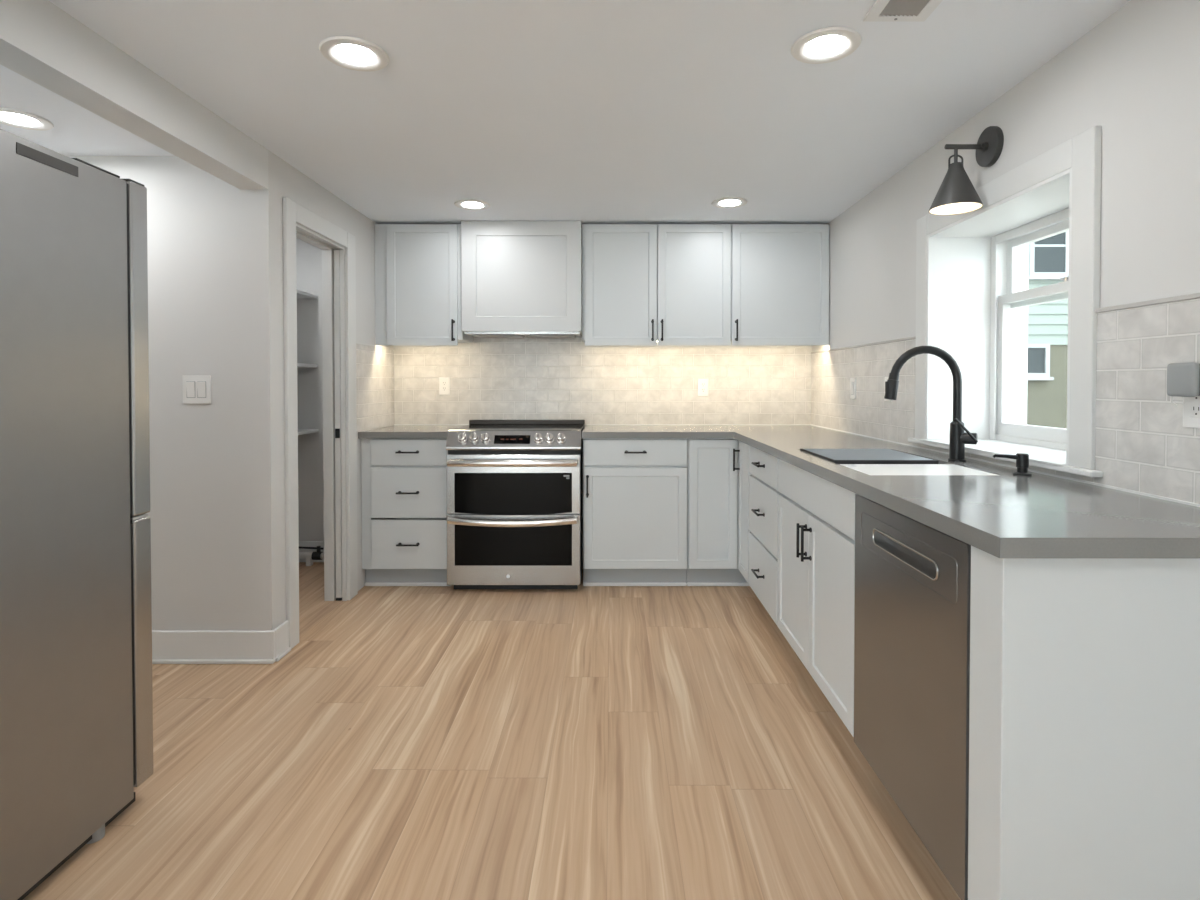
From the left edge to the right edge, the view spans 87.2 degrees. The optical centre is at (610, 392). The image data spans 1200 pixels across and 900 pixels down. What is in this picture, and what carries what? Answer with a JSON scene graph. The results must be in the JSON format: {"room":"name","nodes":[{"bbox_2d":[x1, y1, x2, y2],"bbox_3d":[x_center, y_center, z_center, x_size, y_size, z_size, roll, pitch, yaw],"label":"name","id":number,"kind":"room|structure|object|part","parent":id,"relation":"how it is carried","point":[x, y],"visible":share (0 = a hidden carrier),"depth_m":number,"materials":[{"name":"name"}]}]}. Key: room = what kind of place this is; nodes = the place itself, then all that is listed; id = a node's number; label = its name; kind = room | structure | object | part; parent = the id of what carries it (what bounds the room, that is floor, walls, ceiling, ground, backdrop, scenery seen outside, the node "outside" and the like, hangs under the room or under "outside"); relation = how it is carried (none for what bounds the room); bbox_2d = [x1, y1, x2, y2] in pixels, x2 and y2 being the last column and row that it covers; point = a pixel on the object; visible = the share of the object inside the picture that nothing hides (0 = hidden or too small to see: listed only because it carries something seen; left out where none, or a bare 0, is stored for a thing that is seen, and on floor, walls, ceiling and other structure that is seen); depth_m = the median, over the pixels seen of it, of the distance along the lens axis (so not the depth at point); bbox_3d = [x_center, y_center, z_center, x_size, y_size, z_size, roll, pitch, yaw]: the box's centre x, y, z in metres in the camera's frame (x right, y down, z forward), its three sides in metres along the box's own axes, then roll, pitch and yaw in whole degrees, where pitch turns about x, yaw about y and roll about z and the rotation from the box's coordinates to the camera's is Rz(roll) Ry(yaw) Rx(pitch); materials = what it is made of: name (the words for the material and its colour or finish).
{"room":"kitchen","nodes":[
{"label":"kitchen","id":0,"kind":"room"},
{"bbox_2d":[67,156,243,630],"bbox_3d":[-2.585,0.061,2.741,2.030,2.180,0.120,0,1,0],"label":"wall","id":1,"kind":"structure","parent":0,"point":[194,234],"depth_m":2.68,"materials":[{"name":"paint"}]},
{"bbox_2d":[182,375,210,403],"bbox_3d":[-1.760,-0.014,2.674,0.120,0.120,0.012,0,1,0],"label":"light switch","id":2,"kind":"object","parent":1,"relation":"attached to","point":[196,389],"visible":1,"depth_m":2.67,"materials":[{"name":"white plastic"}]},
{"bbox_2d":[152,631,274,663],"bbox_3d":[-2.518,1.084,2.685,2.164,0.136,0.024,0,1,0],"label":"baseboard","id":3,"kind":"structure","parent":1,"relation":"attached to","point":[168,647],"depth_m":2.68,"materials":[{"name":"paint"}]},
{"bbox_2d":[240,150,392,630],"bbox_3d":[-1.510,0.050,3.441,0.120,2.180,1.520,0,1,0],"label":"wall","id":4,"kind":"structure","parent":0,"point":[261,210],"depth_m":2.69,"materials":[{"name":"paint"}]},
{"bbox_2d":[273,620,290,660],"bbox_3d":[-1.438,1.083,2.754,0.024,0.136,0.114,0,1,0],"label":"baseboard","id":5,"kind":"structure","parent":4,"relation":"attached to","point":[282,648],"depth_m":2.75,"materials":[{"name":"paint"}]},
{"bbox_2d":[283,197,357,648],"bbox_3d":[-1.501,0.136,3.172,0.138,2.016,0.752,0,1,0],"label":"door frame","id":6,"kind":"structure","parent":4,"relation":"in","point":[295,215],"depth_m":3.42,"materials":[{"name":"paint"}]},
{"bbox_2d":[334,250,341,600],"bbox_3d":[-1.495,0.175,3.782,0.032,1.920,0.683,0,1,0],"label":"door","id":7,"kind":"structure","parent":6,"relation":"attached to","point":[337,335],"depth_m":3.44,"materials":[{"name":"paint"}]},
{"bbox_2d":[356,343,393,431],"bbox_3d":[-1.446,-0.033,3.875,0.008,0.504,0.634,0,1,0],"label":"backsplash","id":8,"kind":"structure","parent":4,"relation":"attached to","point":[374,365],"depth_m":3.84,"materials":[{"name":"tile"}]},
{"bbox_2d":[23,562,960,899],"bbox_3d":[-1.130,1.220,0.919,4.940,0.080,6.600,0,1,0],"label":"floor","id":9,"kind":"structure","parent":0,"point":[412,742],"depth_m":1.94,"materials":[{"name":"brown wood"}]},
{"bbox_2d":[0,129,152,899],"bbox_3d":[-1.764,0.292,1.473,0.884,1.757,0.787,0,1,0],"label":"refrigerator","id":10,"kind":"object","parent":9,"relation":"on","point":[76,690],"visible":1,"depth_m":1.53,"materials":[{"name":"metal"}]},
{"bbox_3d":[-1.764,-0.121,1.773,0.884,0.930,0.064,0,1,0],"label":"fridge door","id":11,"kind":"part","parent":10,"relation":"part of","materials":[{"name":"silver metal"}]},
{"bbox_3d":[-1.764,0.729,1.787,0.884,0.750,0.064,0,1,0],"label":"freezer drawer","id":12,"kind":"part","parent":10,"relation":"part of","materials":[{"name":"silver metal"}]},
{"bbox_2d":[361,438,451,585],"bbox_3d":[-1.194,0.695,3.902,0.508,0.876,0.595,0,1,0],"label":"base cabinet","id":13,"kind":"object","parent":9,"relation":"on","point":[404,496],"visible":0.88,"depth_m":3.64,"materials":[{"name":"paint"}]},
{"bbox_3d":[-1.168,0.341,3.617,0.128,0.018,0.037,0,1,0],"label":"handle","id":14,"kind":"part","parent":13,"relation":"part of","materials":[{"name":"black metal"}]},
{"bbox_3d":[-1.168,0.575,3.621,0.128,0.018,0.037,0,1,0],"label":"handle","id":15,"kind":"part","parent":13,"relation":"part of","materials":[{"name":"black metal"}]},
{"bbox_3d":[-1.194,1.126,3.706,0.508,0.020,0.014,0,1,0],"label":"shoe moulding","id":16,"kind":"part","parent":13,"relation":"part of","materials":[{"name":"paint"}]},
{"bbox_3d":[-1.168,0.874,3.626,0.128,0.018,0.037,0,1,0],"label":"handle","id":17,"kind":"part","parent":13,"relation":"part of","materials":[{"name":"black metal"}]},
{"bbox_3d":[-1.168,0.877,3.654,0.438,0.284,0.020,0,1,0],"label":"drawer","id":18,"kind":"part","parent":13,"relation":"part of","materials":[{"name":"paint"}]},
{"bbox_3d":[-1.168,0.578,3.650,0.438,0.292,0.020,0,1,0],"label":"drawer","id":19,"kind":"part","parent":13,"relation":"part of","materials":[{"name":"paint"}]},
{"bbox_3d":[-1.168,0.344,3.646,0.438,0.150,0.020,0,1,0],"label":"drawer","id":20,"kind":"part","parent":13,"relation":"part of","materials":[{"name":"paint"}]},
{"bbox_2d":[358,425,465,437],"bbox_3d":[-1.193,0.238,3.903,0.514,0.038,0.587,0,1,0],"label":"countertop","id":21,"kind":"structure","parent":13,"relation":"on","point":[394,431],"depth_m":3.64,"materials":[{"name":"grey stone"}]},
{"bbox_2d":[446,420,584,588],"bbox_3d":[-0.553,0.657,3.852,0.763,0.952,0.687,0,1,0],"label":"range oven","id":22,"kind":"object","parent":9,"relation":"on","point":[514,488],"visible":1,"depth_m":3.57,"materials":[{"name":"silver metal"}]},
{"bbox_3d":[-0.844,0.257,3.573,0.057,0.060,0.054,0,1,0],"label":"knob","id":23,"kind":"part","parent":22,"relation":"part of","materials":[{"name":"metal"}]},
{"bbox_3d":[-0.778,0.257,3.573,0.057,0.060,0.054,0,1,0],"label":"knob","id":24,"kind":"part","parent":22,"relation":"part of","materials":[{"name":"metal"}]},
{"bbox_3d":[-0.712,0.257,3.573,0.057,0.060,0.054,0,1,0],"label":"knob","id":25,"kind":"part","parent":22,"relation":"part of","materials":[{"name":"metal"}]},
{"bbox_3d":[-0.553,0.394,3.539,0.728,0.038,0.069,0,1,0],"label":"handle","id":26,"kind":"part","parent":22,"relation":"part of","materials":[{"name":"metal"}]},
{"bbox_3d":[-0.553,0.723,3.544,0.728,0.054,0.069,0,1,0],"label":"handle","id":27,"kind":"part","parent":22,"relation":"part of","materials":[{"name":"metal"}]},
{"bbox_3d":[-0.553,0.517,3.589,0.757,0.336,0.050,0,1,0],"label":"oven door","id":28,"kind":"part","parent":22,"relation":"part of","materials":[{"name":"silver metal"}]},
{"bbox_3d":[-0.553,0.268,3.598,0.763,0.112,0.073,0,1,0],"label":"control panel","id":29,"kind":"part","parent":22,"relation":"part of","materials":[{"name":"silver metal"}]},
{"bbox_3d":[-0.553,0.890,3.594,0.757,0.402,0.050,0,1,0],"label":"oven door","id":30,"kind":"part","parent":22,"relation":"part of","materials":[{"name":"silver metal"}]},
{"bbox_3d":[-0.553,0.335,3.606,0.753,0.025,0.030,0,1,0],"label":"gap trim","id":31,"kind":"part","parent":22,"relation":"part of","materials":[{"name":"black plastic"}]},
{"bbox_2d":[452,424,584,431],"bbox_3d":[-0.553,0.222,3.907,0.757,0.022,0.560,0,1,0],"label":"cooktop","id":32,"kind":"object","parent":22,"relation":"in","point":[471,427],"depth_m":3.77,"materials":[{"name":"black glass"}]},
{"bbox_3d":[-0.553,0.192,4.160,0.757,0.029,0.053,0,1,0],"label":"trim","id":33,"kind":"part","parent":22,"relation":"part of","materials":[{"name":"metal"}]},
{"bbox_3d":[-0.412,0.257,3.573,0.057,0.060,0.054,0,1,0],"label":"knob","id":34,"kind":"part","parent":22,"relation":"part of","materials":[{"name":"metal"}]},
{"bbox_3d":[-0.348,0.257,3.573,0.057,0.060,0.054,0,1,0],"label":"knob","id":35,"kind":"part","parent":22,"relation":"part of","materials":[{"name":"metal"}]},
{"bbox_3d":[-0.282,0.257,3.573,0.057,0.060,0.054,0,1,0],"label":"knob","id":36,"kind":"part","parent":22,"relation":"part of","materials":[{"name":"metal"}]},
{"bbox_2d":[583,439,687,585],"bbox_3d":[0.140,0.695,3.902,0.608,0.876,0.595,0,1,0],"label":"base cabinet","id":37,"kind":"object","parent":9,"relation":"on","point":[635,490],"visible":0.98,"depth_m":3.65,"materials":[{"name":"paint"}]},
{"bbox_3d":[-0.136,0.535,3.620,0.018,0.128,0.037,0,1,0],"label":"handle","id":38,"kind":"part","parent":37,"relation":"part of","materials":[{"name":"black metal"}]},
{"bbox_3d":[0.140,1.126,3.706,0.608,0.020,0.014,0,1,0],"label":"shoe moulding","id":39,"kind":"part","parent":37,"relation":"part of","materials":[{"name":"paint"}]},
{"bbox_3d":[0.141,0.344,3.646,0.597,0.150,0.020,0,1,0],"label":"drawer","id":40,"kind":"part","parent":37,"relation":"part of","materials":[{"name":"paint"}]},
{"bbox_3d":[0.141,0.341,3.617,0.128,0.018,0.037,0,1,0],"label":"handle","id":41,"kind":"part","parent":37,"relation":"part of","materials":[{"name":"black metal"}]},
{"bbox_3d":[0.141,0.725,3.652,0.597,0.587,0.020,0,1,0],"label":"door","id":42,"kind":"part","parent":37,"relation":"part of","materials":[{"name":"paint"}]},
{"bbox_2d":[686,439,752,585],"bbox_3d":[0.888,0.697,3.782,0.884,0.876,0.835,0,1,0],"label":"base cabinet","id":43,"kind":"object","parent":9,"relation":"on","point":[718,473],"visible":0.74,"depth_m":3.64,"materials":[{"name":"paint"}]},
{"bbox_3d":[0.592,0.644,3.651,0.280,0.750,0.020,0,1,0],"label":"door","id":44,"kind":"part","parent":43,"relation":"part of","materials":[{"name":"paint"}]},
{"bbox_3d":[0.638,1.126,3.706,0.384,0.020,0.014,0,1,0],"label":"shoe moulding","id":45,"kind":"part","parent":43,"relation":"part of","materials":[{"name":"paint"}]},
{"bbox_3d":[0.717,0.383,3.600,0.037,0.128,0.010,0,1,0],"label":"handle","id":46,"kind":"part","parent":43,"relation":"part of","materials":[{"name":"black metal"}]},
{"bbox_3d":[0.745,0.646,3.504,0.020,0.750,0.262,0,1,0],"label":"door","id":47,"kind":"part","parent":43,"relation":"part of","materials":[{"name":"paint"}]},
{"bbox_2d":[582,425,1199,557],"bbox_3d":[0.582,0.257,2.669,1.500,0.038,3.055,0,1,0],"label":"countertop","id":48,"kind":"structure","parent":43,"relation":"on","point":[1004,514],"depth_m":1.50,"materials":[{"name":"grey stone"}]},
{"bbox_2d":[884,346,977,461],"bbox_3d":[1.143,0.038,2.244,0.322,0.414,0.093,0,1,0],"label":"kitchen faucet","id":49,"kind":"object","parent":48,"relation":"on","point":[959,438],"visible":1,"depth_m":2.25,"materials":[{"name":"black metal"}]},
{"bbox_3d":[1.130,-0.027,2.260,0.256,0.284,0.029,0,1,0],"label":"spout","id":50,"kind":"part","parent":49,"relation":"part of","materials":[{"name":"black metal"}]},
{"bbox_3d":[1.245,0.132,2.207,0.089,0.088,0.012,0,1,-9],"label":"lever","id":51,"kind":"part","parent":49,"relation":"part of","materials":[{"name":"black metal"}]},
{"bbox_2d":[993,453,1031,475],"bbox_3d":[1.221,0.217,1.921,0.114,0.065,0.048,0,1,0],"label":"soap dispenser","id":52,"kind":"object","parent":48,"relation":"on","point":[1022,459],"visible":1,"depth_m":1.91,"materials":[{"name":"black metal"}]},
{"bbox_3d":[0.990,0.392,2.289,0.427,0.219,0.776,0,1,0],"label":"sink","id":53,"kind":"object","parent":48,"relation":"in","visible":0},
{"bbox_2d":[800,449,938,463],"bbox_3d":[0.972,0.243,2.423,0.364,0.018,0.412,0,1,0],"label":"drying rack","id":54,"kind":"object","parent":53,"relation":"on","point":[839,456],"visible":0.88,"depth_m":2.33,"materials":[{"name":"grey metal"}]},
{"bbox_3d":[0.972,0.246,2.223,0.364,0.018,0.012,0,1,0],"label":"rail","id":55,"kind":"part","parent":54,"relation":"part of","materials":[{"name":"black plastic"}]},
{"bbox_2d":[840,464,995,474],"bbox_3d":[0.989,0.259,2.048,0.396,0.022,0.272,0,1,0],"label":"cutting board","id":56,"kind":"object","parent":53,"relation":"on","point":[870,469],"visible":0.68,"depth_m":2.05,"materials":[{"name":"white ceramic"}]},
{"bbox_2d":[749,445,781,624],"bbox_3d":[1.012,0.708,3.075,0.627,0.876,0.575,0,1,0],"label":"base cabinet","id":57,"kind":"object","parent":9,"relation":"on","point":[763,484],"visible":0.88,"depth_m":3.04,"materials":[{"name":"paint"}]},
{"bbox_3d":[0.717,0.883,3.078,0.037,0.018,0.128,0,1,0],"label":"handle","id":58,"kind":"part","parent":57,"relation":"part of","materials":[{"name":"black metal"}]},
{"bbox_3d":[0.717,0.584,3.073,0.037,0.018,0.128,0,1,0],"label":"handle","id":59,"kind":"part","parent":57,"relation":"part of","materials":[{"name":"black metal"}]},
{"bbox_3d":[0.717,0.350,3.069,0.037,0.018,0.128,0,1,0],"label":"handle","id":60,"kind":"part","parent":57,"relation":"part of","materials":[{"name":"black metal"}]},
{"bbox_3d":[0.745,0.886,3.078,0.020,0.284,0.565,0,1,0],"label":"drawer","id":61,"kind":"part","parent":57,"relation":"part of","materials":[{"name":"paint"}]},
{"bbox_3d":[0.745,0.353,3.069,0.020,0.150,0.565,0,1,0],"label":"drawer","id":62,"kind":"part","parent":57,"relation":"part of","materials":[{"name":"paint"}]},
{"bbox_3d":[0.745,0.587,3.073,0.020,0.292,0.565,0,1,0],"label":"drawer","id":63,"kind":"part","parent":57,"relation":"part of","materials":[{"name":"paint"}]},
{"bbox_2d":[777,459,855,736],"bbox_3d":[1.011,0.719,2.346,0.627,0.876,0.880,0,1,0],"label":"base cabinet","id":64,"kind":"object","parent":9,"relation":"on","point":[816,569],"visible":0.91,"depth_m":2.24,"materials":[{"name":"paint"}]},
{"bbox_3d":[0.745,0.742,2.565,0.020,0.587,0.434,0,1,0],"label":"door","id":65,"kind":"part","parent":64,"relation":"part of","materials":[{"name":"paint"}]},
{"bbox_3d":[0.716,0.555,2.370,0.037,0.128,0.018,0,1,0],"label":"handle","id":66,"kind":"part","parent":64,"relation":"part of","materials":[{"name":"black metal"}]},
{"bbox_3d":[0.716,0.556,2.316,0.037,0.128,0.018,0,1,0],"label":"handle","id":67,"kind":"part","parent":64,"relation":"part of","materials":[{"name":"black metal"}]},
{"bbox_3d":[0.745,0.749,2.127,0.020,0.587,0.434,0,1,0],"label":"door","id":68,"kind":"part","parent":64,"relation":"part of","materials":[{"name":"paint"}]},
{"bbox_2d":[854,494,970,899],"bbox_3d":[1.025,0.736,1.599,0.591,0.866,0.597,0,1,0],"label":"dishwasher","id":69,"kind":"object","parent":9,"relation":"on","point":[913,578],"visible":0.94,"depth_m":1.51,"materials":[{"name":"silver metal"}]},
{"bbox_2d":[968,546,1199,899],"bbox_3d":[1.032,0.737,1.241,0.595,0.876,0.108,0,1,0],"label":"end panel","id":70,"kind":"object","parent":9,"relation":"on","point":[1084,705],"visible":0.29,"depth_m":1.19,"materials":[{"name":"paint"}]},
{"bbox_2d":[296,238,811,540],"bbox_3d":[-0.980,0.077,4.262,5.240,2.260,0.120,0,1,0],"label":"wall","id":71,"kind":"structure","parent":0,"point":[308,256],"depth_m":4.20,"materials":[{"name":"paint"}]},
{"bbox_2d":[299,541,323,561],"bbox_3d":[-1.910,1.060,4.205,0.680,0.136,0.024,0,1,0],"label":"baseboard","id":72,"kind":"structure","parent":71,"relation":"attached to","point":[301,543],"depth_m":4.20,"materials":[{"name":"paint"}]},
{"bbox_2d":[375,224,472,344],"bbox_3d":[-1.181,-0.665,3.996,0.534,0.743,0.367,0,1,0],"label":"upper cabinet","id":73,"kind":"object","parent":71,"relation":"attached to","point":[418,266],"visible":0.99,"depth_m":3.86,"materials":[{"name":"paint"}]},
{"bbox_3d":[-0.963,-0.381,3.836,0.018,0.132,0.037,0,1,0],"label":"handle","id":74,"kind":"part","parent":73,"relation":"part of","materials":[{"name":"black metal"}]},
{"bbox_2d":[461,221,581,337],"bbox_3d":[-0.545,-0.702,4.003,0.729,0.690,0.352,0,1,0],"label":"range hood","id":75,"kind":"object","parent":71,"relation":"attached to","point":[520,279],"visible":0.99,"depth_m":3.83,"materials":[{"name":"paint"}]},
{"bbox_2d":[393,337,812,424],"bbox_3d":[-0.055,-0.109,4.195,2.790,0.646,0.008,0,1,0],"label":"backsplash","id":76,"kind":"structure","parent":71,"relation":"attached to","point":[493,378],"depth_m":4.19,"materials":[{"name":"tile"}]},
{"bbox_2d":[439,377,449,394],"bbox_3d":[-1.107,-0.046,4.188,0.072,0.117,0.008,0,1,0],"label":"wall outlet","id":77,"kind":"object","parent":76,"relation":"attached to","point":[444,382],"visible":1,"depth_m":4.18,"materials":[{"name":"white plastic"}]},
{"bbox_2d":[442,381,446,390],"bbox_3d":[-1.107,-0.046,4.185,0.033,0.067,0.002,0,1,0],"label":"receptacle","id":78,"kind":"object","parent":77,"relation":"attached to","point":[444,383],"depth_m":4.18,"materials":[{"name":"white plastic"}]},
{"bbox_2d":[698,379,708,395],"bbox_3d":[0.613,-0.037,4.188,0.072,0.117,0.008,0,1,0],"label":"wall outlet","id":79,"kind":"object","parent":76,"relation":"attached to","point":[703,384],"visible":1,"depth_m":4.18,"materials":[{"name":"white plastic"}]},
{"bbox_2d":[701,382,705,391],"bbox_3d":[0.613,-0.037,4.185,0.033,0.067,0.002,0,1,0],"label":"receptacle","id":80,"kind":"object","parent":79,"relation":"attached to","point":[703,384],"depth_m":4.18,"materials":[{"name":"white plastic"}]},
{"bbox_2d":[582,224,730,344],"bbox_3d":[0.280,-0.665,3.996,0.914,0.743,0.367,0,1,0],"label":"upper cabinet","id":81,"kind":"object","parent":71,"relation":"attached to","point":[643,284],"visible":1,"depth_m":3.85,"materials":[{"name":"paint"}]},
{"bbox_3d":[0.060,-0.661,3.860,0.441,0.738,0.020,0,1,0],"label":"door","id":82,"kind":"part","parent":81,"relation":"part of","materials":[{"name":"paint"}]},
{"bbox_3d":[0.254,-0.381,3.836,0.018,0.132,0.037,0,1,0],"label":"handle","id":83,"kind":"part","parent":81,"relation":"part of","materials":[{"name":"black metal"}]},
{"bbox_3d":[0.509,-0.661,3.860,0.447,0.738,0.020,0,1,0],"label":"door","id":84,"kind":"part","parent":81,"relation":"part of","materials":[{"name":"paint"}]},
{"bbox_2d":[731,224,829,344],"bbox_3d":[1.038,-0.665,3.996,0.599,0.743,0.367,0,1,0],"label":"upper cabinet","id":85,"kind":"object","parent":71,"relation":"attached to","point":[780,272],"visible":0.99,"depth_m":3.85,"materials":[{"name":"paint"}]},
{"bbox_3d":[0.766,-0.381,3.836,0.018,0.132,0.037,0,1,0],"label":"handle","id":86,"kind":"part","parent":85,"relation":"part of","materials":[{"name":"black metal"}]},
{"bbox_2d":[0,0,1130,223],"bbox_3d":[-1.040,-1.038,0.944,5.360,0.125,6.720,0,1,0],"label":"ceiling","id":87,"kind":"structure","parent":0,"point":[585,111],"depth_m":2.15,"materials":[{"name":"paint"}]},
{"bbox_2d":[0,107,53,130],"bbox_3d":[-2.150,-0.992,2.285,0.196,0.009,0.196,0,1,0],"label":"recessed light","id":88,"kind":"object","parent":87,"relation":"in","point":[8,116],"visible":1,"depth_m":2.29,"materials":[{"name":"white plastic"}]},
{"bbox_2d":[0,0,267,188],"bbox_3d":[-1.510,-0.905,0.126,0.120,0.167,5.080,0,1,0],"label":"beam","id":89,"kind":"structure","parent":87,"relation":"attached to","point":[40,42],"depth_m":1.87,"materials":[{"name":"paint"}]},
{"bbox_2d":[319,36,389,71],"bbox_3d":[-0.766,-1.010,1.884,0.196,0.009,0.196,0,1,0],"label":"recessed light","id":90,"kind":"object","parent":87,"relation":"in","point":[352,53],"visible":1,"depth_m":1.88,"materials":[{"name":"white plastic"}]},
{"bbox_2d":[454,199,490,209],"bbox_3d":[-0.764,-1.035,3.474,0.196,0.009,0.196,0,1,0],"label":"recessed light","id":91,"kind":"object","parent":87,"relation":"in","point":[468,204],"visible":1,"depth_m":3.46,"materials":[{"name":"white plastic"}]},
{"bbox_2d":[711,197,747,207],"bbox_3d":[0.646,-1.035,3.434,0.196,0.009,0.196,0,1,0],"label":"recessed light","id":92,"kind":"object","parent":87,"relation":"in","point":[728,202],"visible":1,"depth_m":3.42,"materials":[{"name":"white plastic"}]},
{"bbox_2d":[791,27,861,63],"bbox_3d":[0.626,-1.010,1.837,0.196,0.009,0.196,0,1,0],"label":"recessed light","id":93,"kind":"object","parent":87,"relation":"in","point":[829,44],"visible":1,"depth_m":1.83,"materials":[{"name":"white plastic"}]},
{"bbox_2d":[863,0,942,21],"bbox_3d":[0.766,-1.006,1.558,0.166,0.008,0.297,0,1,0],"label":"ceiling vent","id":94,"kind":"object","parent":87,"relation":"in","point":[881,10],"visible":1,"depth_m":1.66,"materials":[{"name":"metal"}]},
{"bbox_2d":[812,0,1199,351],"bbox_3d":[1.490,0.130,0.902,0.300,2.260,6.600,0,1,0],"label":"wall","id":95,"kind":"structure","parent":0,"point":[1134,75],"depth_m":1.70,"materials":[{"name":"paint"}]},
{"bbox_2d":[394,424,1199,506],"bbox_3d":[-0.055,0.235,2.668,2.774,0.006,3.055,0,1,0],"label":"trim","id":96,"kind":"structure","parent":95,"relation":"attached to","point":[987,461],"depth_m":2.24,"materials":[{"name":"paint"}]},
{"bbox_2d":[929,126,1003,214],"bbox_3d":[1.234,-0.789,2.215,0.212,0.285,0.169,0,1,0],"label":"wall sconce","id":97,"kind":"object","parent":95,"relation":"attached to","point":[956,194],"visible":1,"depth_m":2.19,"materials":[{"name":"metal"}]},
{"bbox_3d":[1.212,-0.827,2.214,0.012,0.064,0.012,0,1,0],"label":"stem","id":98,"kind":"part","parent":97,"relation":"part of","materials":[{"name":"metal"}]},
{"bbox_3d":[1.212,-0.726,2.216,0.169,0.158,0.169,0,1,0],"label":"lamp shade","id":99,"kind":"part","parent":97,"relation":"part of","materials":[{"name":"metal"}]},
{"bbox_3d":[1.246,-0.865,2.214,0.143,0.030,0.030,0,1,0],"label":"arm","id":100,"kind":"part","parent":97,"relation":"part of","materials":[{"name":"metal"}]},
{"bbox_2d":[908,126,1102,477],"bbox_3d":[1.510,-0.259,2.224,0.430,0.959,1.055,0,1,0],"label":"window","id":101,"kind":"structure","parent":95,"relation":"in","point":[973,296],"depth_m":2.54,"materials":[{"name":"paint"}]},
{"bbox_3d":[1.653,-0.221,2.227,0.143,0.841,0.806,0,1,0],"label":"frame","id":102,"kind":"part","parent":101,"relation":"part of","materials":[{"name":"paint"}]},
{"bbox_3d":[1.615,-0.107,2.229,0.030,0.571,0.762,0,1,0],"label":"sash","id":103,"kind":"part","parent":101,"relation":"part of","materials":[{"name":"paint"}]},
{"bbox_3d":[1.651,-0.480,2.223,0.030,0.278,0.762,0,1,0],"label":"sash","id":104,"kind":"part","parent":101,"relation":"part of","materials":[{"name":"paint"}]},
{"bbox_2d":[811,298,1199,503],"bbox_3d":[1.336,0.002,2.665,0.008,0.472,3.055,0,1,0],"label":"backsplash","id":105,"kind":"structure","parent":95,"relation":"attached to","point":[1142,443],"depth_m":1.65,"materials":[{"name":"tile"}]},
{"bbox_2d":[850,378,855,398],"bbox_3d":[1.326,-0.025,3.460,0.012,0.117,0.072,0,1,0],"label":"wall switch","id":106,"kind":"object","parent":105,"relation":"attached to","point":[852,380],"visible":1,"depth_m":3.44,"materials":[{"name":"white plastic"}]},
{"bbox_2d":[884,377,891,400],"bbox_3d":[1.328,-0.018,3.020,0.008,0.117,0.072,0,1,0],"label":"wall outlet","id":107,"kind":"object","parent":105,"relation":"attached to","point":[886,378],"visible":0.28,"depth_m":3.03,"materials":[{"name":"white plastic"}]},
{"bbox_2d":[1183,396,1199,427],"bbox_3d":[1.328,0.022,1.425,0.008,0.117,0.072,0,1,0],"label":"wall outlet","id":108,"kind":"object","parent":105,"relation":"attached to","point":[1191,405],"visible":0.7,"depth_m":1.44,"materials":[{"name":"white plastic"}]},
{"bbox_2d":[1167,362,1199,405],"bbox_3d":[1.309,-0.019,1.437,0.030,0.100,0.074,0,1,0],"label":"plug","id":109,"kind":"object","parent":108,"relation":"attached to","point":[1183,379],"visible":1,"depth_m":1.42,"materials":[{"name":"grey plastic"}]},
{"bbox_2d":[1190,396,1199,416],"bbox_3d":[1.325,0.022,1.425,0.002,0.067,0.033,0,1,0],"label":"receptacle","id":110,"kind":"object","parent":108,"relation":"attached to","point":[1194,401],"depth_m":1.43,"materials":[{"name":"white plastic"}]},
{"bbox_2d":[811,293,1199,353],"bbox_3d":[1.334,-0.240,2.661,0.012,0.012,3.055,0,1,0],"label":"trim","id":111,"kind":"structure","parent":95,"relation":"attached to","point":[1195,295],"depth_m":1.63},
{"bbox_3d":[-2.310,0.049,3.501,0.120,2.180,1.400,0,1,0],"label":"wall","id":112,"kind":"structure","parent":0,"visible":0},
{"bbox_2d":[297,290,317,298],"bbox_3d":[-2.100,-0.626,3.491,0.300,0.020,1.400,0,1,0],"label":"shelf","id":113,"kind":"object","parent":112,"relation":"attached to","point":[300,294],"visible":0.18,"depth_m":4.09,"materials":[{"name":"paint"}]},
{"bbox_2d":[297,363,317,366],"bbox_3d":[-2.100,-0.169,3.498,0.300,0.020,1.400,0,1,0],"label":"shelf","id":114,"kind":"object","parent":112,"relation":"attached to","point":[298,364],"visible":0.18,"depth_m":4.04,"materials":[{"name":"paint"}]},
{"bbox_2d":[298,429,318,434],"bbox_3d":[-2.100,0.261,3.505,0.300,0.020,1.400,0,1,0],"label":"shelf","id":115,"kind":"object","parent":112,"relation":"attached to","point":[300,431],"visible":0.18,"depth_m":4.07,"materials":[{"name":"paint"}]},
{"bbox_2d":[299,546,323,565],"bbox_3d":[-2.060,1.065,4.127,0.361,0.129,0.054,0,1,0],"label":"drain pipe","id":116,"kind":"object","parent":112,"relation":"attached to","point":[316,555],"visible":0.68,"depth_m":4.11,"materials":[{"name":"plastic"}]},
{"label":"outside","id":117,"kind":"structure","parent":0,"visible":0},
{"bbox_3d":[8.970,1.206,8.820,14.060,1.500,22.400,0,1,0],"label":"ground","id":118,"kind":"structure","parent":117,"visible":0},
{"bbox_2d":[1027,231,1068,428],"bbox_3d":[7.450,-2.170,10.437,8.500,5.800,5.060,0,1,0],"label":"house","id":119,"kind":"structure","parent":118,"relation":"on","point":[1048,257],"depth_m":8.01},
{"bbox_3d":[5.050,-0.412,7.994,0.900,0.320,0.010,0,1,0],"label":"pane","id":120,"kind":"part","parent":119,"relation":"part of","materials":[{"name":"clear glass"}]},
{"bbox_3d":[5.770,-1.861,7.971,0.860,0.680,0.010,0,1,0],"label":"pane","id":121,"kind":"part","parent":119,"relation":"part of","materials":[{"name":"clear glass"}]}
]}

